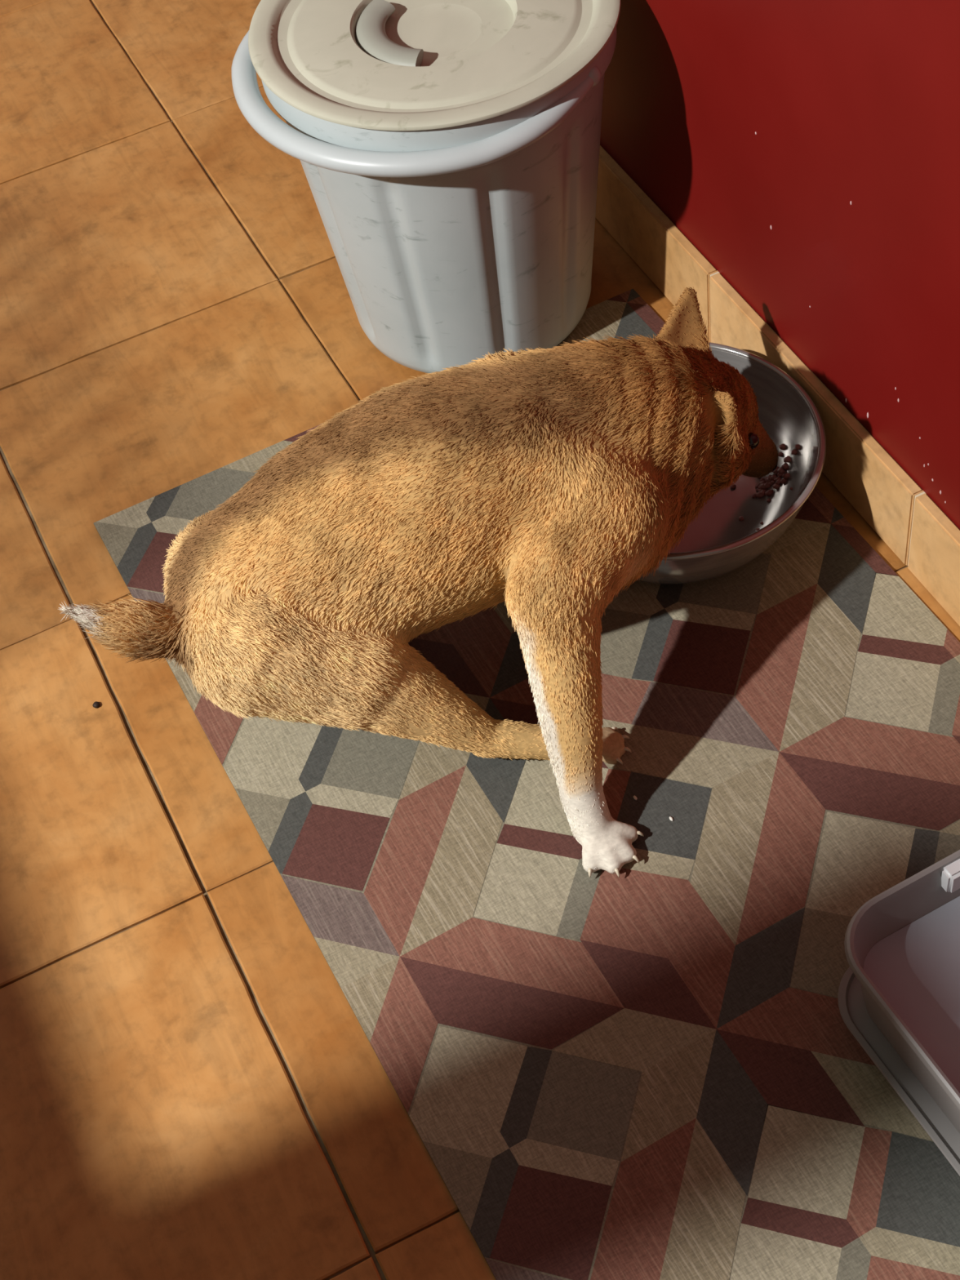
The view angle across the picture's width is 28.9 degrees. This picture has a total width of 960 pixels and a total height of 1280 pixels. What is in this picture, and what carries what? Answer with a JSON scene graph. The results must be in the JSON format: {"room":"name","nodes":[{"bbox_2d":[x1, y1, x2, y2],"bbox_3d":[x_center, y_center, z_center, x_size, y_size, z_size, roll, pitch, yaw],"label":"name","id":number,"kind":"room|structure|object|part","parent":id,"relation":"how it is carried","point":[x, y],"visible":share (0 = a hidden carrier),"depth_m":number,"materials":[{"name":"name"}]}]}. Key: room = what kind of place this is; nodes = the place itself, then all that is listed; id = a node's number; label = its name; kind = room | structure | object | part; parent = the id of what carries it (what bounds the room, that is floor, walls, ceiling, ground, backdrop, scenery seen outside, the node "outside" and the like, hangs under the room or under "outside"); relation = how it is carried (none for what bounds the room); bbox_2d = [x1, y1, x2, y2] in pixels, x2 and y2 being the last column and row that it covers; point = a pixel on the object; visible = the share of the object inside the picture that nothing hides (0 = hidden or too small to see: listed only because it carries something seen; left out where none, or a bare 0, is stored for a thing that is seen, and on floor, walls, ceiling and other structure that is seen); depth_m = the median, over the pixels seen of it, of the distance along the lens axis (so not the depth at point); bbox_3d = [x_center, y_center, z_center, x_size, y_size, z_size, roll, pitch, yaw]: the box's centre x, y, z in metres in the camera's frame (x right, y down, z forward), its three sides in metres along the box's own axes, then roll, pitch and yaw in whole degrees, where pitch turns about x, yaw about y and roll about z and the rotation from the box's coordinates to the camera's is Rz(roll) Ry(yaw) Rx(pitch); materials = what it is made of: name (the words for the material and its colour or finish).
{"room":"kitchen","nodes":[
{"label":"kitchen","id":0,"kind":"room"},
{"bbox_2d":[0,0,959,1279],"bbox_3d":[-1.239,0.437,1.792,3.500,0.050,4.800,-24,52,-12],"label":"floor","id":1,"kind":"structure","parent":0,"point":[190,1089],"depth_m":1.91,"materials":[{"name":"tile"}]},
{"bbox_2d":[92,701,100,708],"bbox_3d":[-0.399,0.067,1.938,0.008,0.006,0.008,-24,52,-12],"label":"dark pellet","id":2,"kind":"object","parent":1,"relation":"on","point":[95,704],"visible":1,"depth_m":1.94,"materials":[{"name":"black food"}]},
{"bbox_2d":[231,0,620,373],"bbox_3d":[-0.037,-0.527,2.110,0.420,0.398,0.407,-24,52,-12],"label":"bin","id":3,"kind":"object","parent":1,"relation":"on","point":[447,151],"visible":0.98,"depth_m":1.96,"materials":[{"name":"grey plastic"}]},
{"bbox_3d":[-0.104,-0.557,1.935,0.400,0.032,0.212,20,57,22],"label":"bail handle","id":4,"kind":"part","parent":3,"relation":"part of","materials":[{"name":"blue plastic"}]},
{"bbox_3d":[-0.048,-0.652,1.974,0.395,0.028,0.395,-24,52,-12],"label":"bin lid","id":5,"kind":"part","parent":3,"relation":"part of","materials":[{"name":"beige plastic"}]},
{"bbox_2d":[93,288,959,1279],"bbox_3d":[0.184,0.171,1.773,0.703,0.003,1.360,-25,52,-12],"label":"floor mat","id":6,"kind":"object","parent":1,"relation":"on","point":[655,1070],"visible":0.61,"depth_m":1.72,"materials":[{"name":"fabric"}]},
{"bbox_2d":[58,286,778,878],"bbox_3d":[-0.016,-0.138,1.847,0.515,0.312,0.602,13,54,17],"label":"dog","id":7,"kind":"object","parent":6,"relation":"on","point":[543,482],"visible":1,"depth_m":1.71},
{"bbox_2d":[633,342,826,584],"bbox_3d":[0.204,-0.175,1.983,0.319,0.099,0.319,-24,52,-12],"label":"bowl","id":8,"kind":"object","parent":6,"relation":"on","point":[718,544],"visible":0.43,"depth_m":1.99,"materials":[{"name":"metal"}]},
{"bbox_2d":[738,515,743,520],"bbox_3d":[0.280,-0.130,1.996,0.006,0.005,0.006,2,52,10],"label":"crumb","id":9,"kind":"object","parent":8,"relation":"in","point":[741,517],"visible":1,"depth_m":1.99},
{"bbox_2d":[729,448,797,502],"bbox_3d":[0.308,-0.182,2.009,0.065,0.045,0.048,-34,54,-19],"label":"scraps","id":10,"kind":"object","parent":8,"relation":"in","point":[762,487],"visible":0.84,"depth_m":2.01,"materials":[{"name":"brown food"}]},
{"bbox_2d":[778,443,785,449],"bbox_3d":[0.327,-0.208,2.015,0.008,0.007,0.007,3,52,10],"label":"crumb","id":11,"kind":"object","parent":8,"relation":"in","point":[782,446],"visible":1,"depth_m":2.01,"materials":[{"name":"brown food"}]},
{"bbox_2d":[795,444,799,449],"bbox_3d":[0.340,-0.206,1.990,0.007,0.005,0.007,-24,52,-12],"label":"crumb","id":12,"kind":"object","parent":8,"relation":"in","point":[797,446],"visible":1,"depth_m":1.99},
{"bbox_2d":[837,849,959,1176],"bbox_3d":[0.540,0.354,1.490,0.332,0.126,0.462,-26,52,-13],"label":"metal tray","id":13,"kind":"object","parent":6,"relation":"on","point":[899,995],"visible":1,"depth_m":1.56,"materials":[{"name":"silver metal"}]},
{"bbox_2d":[600,0,959,529],"bbox_3d":[0.248,-1.127,1.135,0.148,2.600,4.800,-24,52,-12],"label":"wall","id":14,"kind":"structure","parent":0,"point":[808,150],"depth_m":1.81,"materials":[{"name":"red paint"}]},
{"bbox_2d":[595,145,959,626],"bbox_3d":[0.311,-0.314,2.080,0.014,0.108,4.601,-24,52,-12],"label":"baseboard","id":15,"kind":"structure","parent":14,"relation":"attached to","point":[920,534],"depth_m":1.99,"materials":[{"name":"beige tile"}]}
]}

